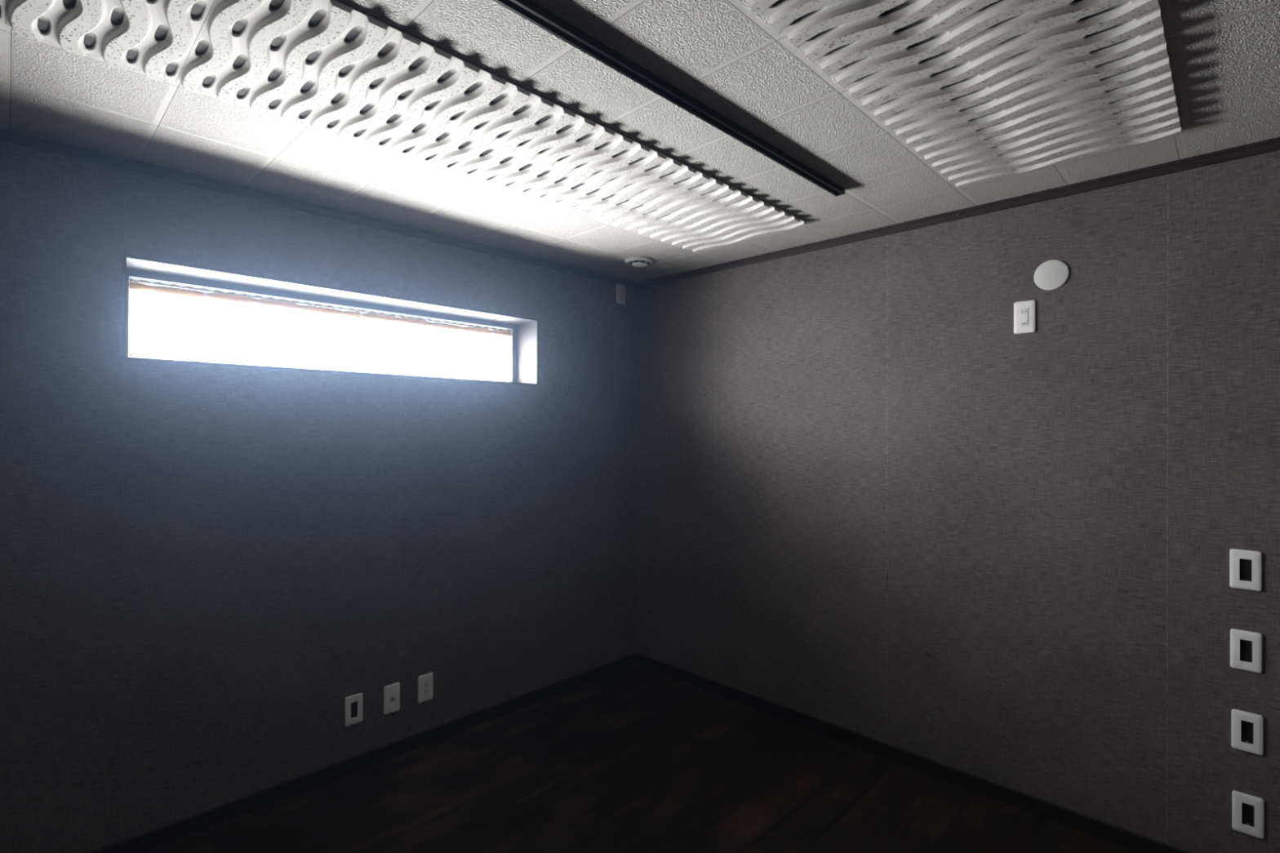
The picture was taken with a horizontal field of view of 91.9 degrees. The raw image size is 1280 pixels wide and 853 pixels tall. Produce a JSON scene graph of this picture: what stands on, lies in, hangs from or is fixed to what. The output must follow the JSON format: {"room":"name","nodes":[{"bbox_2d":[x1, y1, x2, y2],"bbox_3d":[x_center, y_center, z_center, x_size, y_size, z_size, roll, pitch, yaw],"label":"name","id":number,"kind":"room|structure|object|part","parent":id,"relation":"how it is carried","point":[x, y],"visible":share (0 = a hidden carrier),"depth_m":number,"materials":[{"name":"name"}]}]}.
{"room":"empty media room","nodes":[
{"label":"empty media room","id":0,"kind":"room"},
{"bbox_2d":[0,141,638,852],"bbox_3d":[-1.646,0.269,2.277,0.300,2.285,4.355,0,0,44],"label":"wall","id":1,"kind":"structure","parent":0,"point":[201,566],"depth_m":2.28,"materials":[{"name":"paint"}]},
{"bbox_2d":[0,127,638,288],"bbox_3d":[-1.535,-0.856,2.167,0.011,0.036,4.344,0,0,44],"label":"trim","id":2,"kind":"structure","parent":1,"relation":"attached to","point":[6,135],"depth_m":2.31,"materials":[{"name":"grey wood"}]},
{"bbox_2d":[121,253,538,386],"bbox_3d":[-1.196,-0.387,2.700,0.252,0.345,1.661,0,0,44],"label":"window","id":3,"kind":"structure","parent":1,"relation":"in","point":[524,348],"depth_m":2.58,"materials":[{"name":"white plastic"}]},
{"bbox_3d":[-1.270,-0.381,2.772,0.005,0.283,1.589,0,0,44],"label":"pane","id":4,"kind":"part","parent":3,"relation":"part of","materials":[{"name":"clear glass"}]},
{"bbox_2d":[344,693,362,726],"bbox_3d":[-1.173,1.162,2.542,0.008,0.120,0.070,0,0,44],"label":"wall plate","id":5,"kind":"object","parent":1,"relation":"attached to","point":[353,704],"visible":1,"depth_m":2.54,"materials":[{"name":"white plastic"}]},
{"bbox_2d":[88,653,636,852],"bbox_3d":[-1.543,1.381,2.164,0.008,0.060,4.347,0,0,44],"label":"baseboard","id":6,"kind":"structure","parent":1,"relation":"attached to","point":[148,840],"depth_m":2.49,"materials":[{"name":"brown wood"}]},
{"bbox_2d":[383,682,399,715],"bbox_3d":[-1.061,1.166,2.654,0.012,0.120,0.070,0,0,44],"label":"outlet","id":7,"kind":"object","parent":1,"relation":"attached to","point":[391,692],"visible":1,"depth_m":2.65,"materials":[{"name":"white plastic"}]},
{"bbox_2d":[389,695,395,702],"bbox_3d":[-1.060,1.166,2.652,0.003,0.020,0.023,0,0,44],"label":"socket","id":8,"kind":"object","parent":7,"relation":"attached to","point":[392,698],"depth_m":2.65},
{"bbox_2d":[417,672,433,703],"bbox_3d":[-0.956,1.166,2.763,0.009,0.120,0.070,0,0,44],"label":"power outlet","id":9,"kind":"object","parent":1,"relation":"attached to","point":[425,682],"visible":1,"depth_m":2.76,"materials":[{"name":"white plastic"}]},
{"bbox_2d":[423,680,428,696],"bbox_3d":[-0.955,1.166,2.763,0.007,0.065,0.025,0,0,44],"label":"outlet","id":10,"kind":"object","parent":9,"relation":"attached to","point":[425,682],"depth_m":2.76,"materials":[{"name":"white plastic"}]},
{"bbox_2d":[616,284,625,304],"bbox_3d":[-0.111,-0.775,3.624,0.008,0.115,0.070,0,0,44],"label":"blank plate","id":11,"kind":"object","parent":1,"relation":"attached to","point":[620,289],"visible":1,"depth_m":3.62,"materials":[{"name":"white plastic"}]},
{"bbox_2d":[142,663,1137,852],"bbox_3d":[-0.143,1.464,0.799,4.519,0.100,4.555,0,0,44],"label":"floor","id":12,"kind":"structure","parent":0,"point":[634,758],"depth_m":2.37,"materials":[{"name":"brown wood"}]},
{"bbox_2d":[0,0,1279,282],"bbox_3d":[-0.134,-0.921,0.805,4.519,0.100,4.555,0,0,44],"label":"ceiling","id":13,"kind":"structure","parent":0,"point":[1224,55],"depth_m":1.78,"materials":[{"name":"tile"}]},
{"bbox_2d":[0,0,5,26],"bbox_3d":[-1.270,-0.867,1.030,0.600,0.017,0.298,0,0,45],"label":"acoustic panel","id":14,"kind":"object","parent":13,"relation":"attached to","point":[2,2],"visible":1,"depth_m":1.30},
{"bbox_2d":[5,0,214,82],"bbox_3d":[-1.060,-0.865,1.243,0.600,0.017,0.298,0,0,45],"label":"acoustic panel","id":15,"kind":"object","parent":13,"relation":"attached to","point":[156,38],"visible":1,"depth_m":1.34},
{"bbox_2d":[175,0,395,124],"bbox_3d":[-0.851,-0.864,1.456,0.600,0.017,0.298,0,0,45],"label":"acoustic panel","id":16,"kind":"object","parent":13,"relation":"attached to","point":[286,59],"visible":1,"depth_m":1.42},
{"bbox_2d":[304,26,511,157],"bbox_3d":[-0.641,-0.863,1.669,0.600,0.017,0.298,0,0,45],"label":"acoustic panel","id":17,"kind":"object","parent":13,"relation":"attached to","point":[411,90],"visible":1,"depth_m":1.61,"materials":[{"name":"white plastic"}]},
{"bbox_2d":[406,82,600,184],"bbox_3d":[-0.431,-0.862,1.881,0.600,0.017,0.298,0,0,45],"label":"acoustic panel","id":18,"kind":"object","parent":13,"relation":"attached to","point":[518,126],"visible":1,"depth_m":1.83,"materials":[{"name":"white plastic"}]},
{"bbox_2d":[488,124,670,206],"bbox_3d":[-0.222,-0.860,2.094,0.600,0.017,0.298,0,0,45],"label":"acoustic panel","id":19,"kind":"object","parent":13,"relation":"attached to","point":[605,155],"visible":0.98,"depth_m":2.05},
{"bbox_2d":[624,256,654,267],"bbox_3d":[-0.002,-0.851,3.232,0.158,0.029,0.158,0,0,44],"label":"smoke detector","id":20,"kind":"object","parent":13,"relation":"in","point":[636,261],"visible":1,"depth_m":3.20,"materials":[{"name":"white plastic"}]},
{"bbox_2d":[555,156,726,224],"bbox_3d":[-0.012,-0.859,2.307,0.600,0.017,0.298,0,0,45],"label":"acoustic panel","id":21,"kind":"object","parent":13,"relation":"attached to","point":[671,180],"visible":0.97,"depth_m":2.26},
{"bbox_2d":[492,0,844,196],"bbox_3d":[-0.326,-0.861,1.183,0.035,0.020,3.028,0,0,44],"label":"ceiling track","id":22,"kind":"object","parent":13,"relation":"attached to","point":[528,10],"visible":1,"depth_m":1.54,"materials":[{"name":"black metal"}]},
{"bbox_2d":[611,182,772,239],"bbox_3d":[0.198,-0.858,2.520,0.600,0.017,0.298,0,0,45],"label":"acoustic panel","id":23,"kind":"object","parent":13,"relation":"attached to","point":[726,202],"visible":0.96,"depth_m":2.48,"materials":[{"name":"white plastic"}]},
{"bbox_2d":[659,204,806,253],"bbox_3d":[0.394,-0.856,2.720,0.600,0.017,0.261,0,0,45],"label":"acoustic panel","id":24,"kind":"object","parent":13,"relation":"attached to","point":[772,220],"visible":0.95,"depth_m":2.69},
{"bbox_2d":[748,0,848,32],"bbox_3d":[0.428,-0.860,1.038,0.600,0.017,0.303,0,0,44],"label":"acoustic panel","id":25,"kind":"object","parent":13,"relation":"attached to","point":[784,15],"visible":1,"depth_m":1.27,"materials":[{"name":"white plastic"}]},
{"bbox_2d":[784,0,1073,88],"bbox_3d":[0.638,-0.859,1.257,0.600,0.017,0.303,0,0,44],"label":"acoustic panel","id":26,"kind":"object","parent":13,"relation":"attached to","point":[855,42],"visible":1,"depth_m":1.34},
{"bbox_2d":[847,0,1165,130],"bbox_3d":[0.848,-0.858,1.476,0.600,0.017,0.303,0,0,44],"label":"acoustic panel","id":27,"kind":"object","parent":13,"relation":"attached to","point":[1052,42],"visible":1,"depth_m":1.43,"materials":[{"name":"white plastic"}]},
{"bbox_2d":[894,39,1175,163],"bbox_3d":[1.058,-0.856,1.695,0.600,0.017,0.303,0,0,44],"label":"acoustic panel","id":28,"kind":"object","parent":13,"relation":"attached to","point":[1144,77],"visible":0.96,"depth_m":1.65,"materials":[{"name":"white plastic"}]},
{"bbox_2d":[932,93,1181,188],"bbox_3d":[1.255,-0.855,1.900,0.600,0.017,0.265,0,0,44],"label":"acoustic panel","id":29,"kind":"object","parent":13,"relation":"attached to","point":[1159,119],"visible":0.91,"depth_m":1.86,"materials":[{"name":"white plastic"}]},
{"bbox_2d":[636,150,1279,852],"bbox_3d":[1.391,0.281,2.436,4.419,2.285,0.120,0,0,44],"label":"wall","id":30,"kind":"structure","parent":0,"point":[872,504],"depth_m":2.36,"materials":[{"name":"paint"}]},
{"bbox_2d":[636,653,1191,852],"bbox_3d":[1.449,1.393,2.283,4.119,0.060,0.008,0,0,44],"label":"baseboard","id":31,"kind":"structure","parent":30,"relation":"attached to","point":[1139,843],"depth_m":2.51,"materials":[{"name":"brown wood"}]},
{"bbox_2d":[637,137,1279,288],"bbox_3d":[1.456,-0.844,2.287,4.119,0.036,0.011,0,0,44],"label":"trim","id":32,"kind":"structure","parent":30,"relation":"attached to","point":[1266,146],"depth_m":2.34,"materials":[{"name":"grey wood"}]},
{"bbox_2d":[1013,300,1035,333],"bbox_3d":[1.433,-0.408,2.308,0.070,0.120,0.010,0,0,44],"label":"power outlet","id":33,"kind":"object","parent":30,"relation":"attached to","point":[1024,312],"visible":1,"depth_m":2.30,"materials":[{"name":"white plastic"}]},
{"bbox_2d":[1034,259,1069,290],"bbox_3d":[1.495,-0.550,2.251,0.109,0.109,0.006,0,0,44],"label":"cover","id":34,"kind":"object","parent":30,"relation":"attached to","point":[1052,274],"visible":1,"depth_m":2.25,"materials":[{"name":"white plastic"}]},
{"bbox_2d":[1229,548,1262,591],"bbox_3d":[1.852,0.439,1.894,0.070,0.120,0.008,0,0,44],"label":"wall plate","id":35,"kind":"object","parent":30,"relation":"attached to","point":[1246,566],"visible":1,"depth_m":1.89,"materials":[{"name":"white plastic"}]},
{"bbox_2d":[1230,628,1262,673],"bbox_3d":[1.852,0.685,1.893,0.070,0.120,0.008,0,0,44],"label":"wall plate","id":36,"kind":"object","parent":30,"relation":"attached to","point":[1246,646],"visible":1,"depth_m":1.89,"materials":[{"name":"white plastic"}]},
{"bbox_2d":[1231,709,1263,755],"bbox_3d":[1.853,0.933,1.890,0.070,0.120,0.008,0,0,44],"label":"wall plate","id":37,"kind":"object","parent":30,"relation":"attached to","point":[1246,728],"visible":1,"depth_m":1.89,"materials":[{"name":"white plastic"}]},
{"bbox_2d":[1231,790,1264,839],"bbox_3d":[1.853,1.183,1.888,0.070,0.120,0.008,0,0,44],"label":"wall plate","id":38,"kind":"object","parent":30,"relation":"attached to","point":[1247,811],"visible":1,"depth_m":1.89,"materials":[{"name":"white plastic"}]}
]}

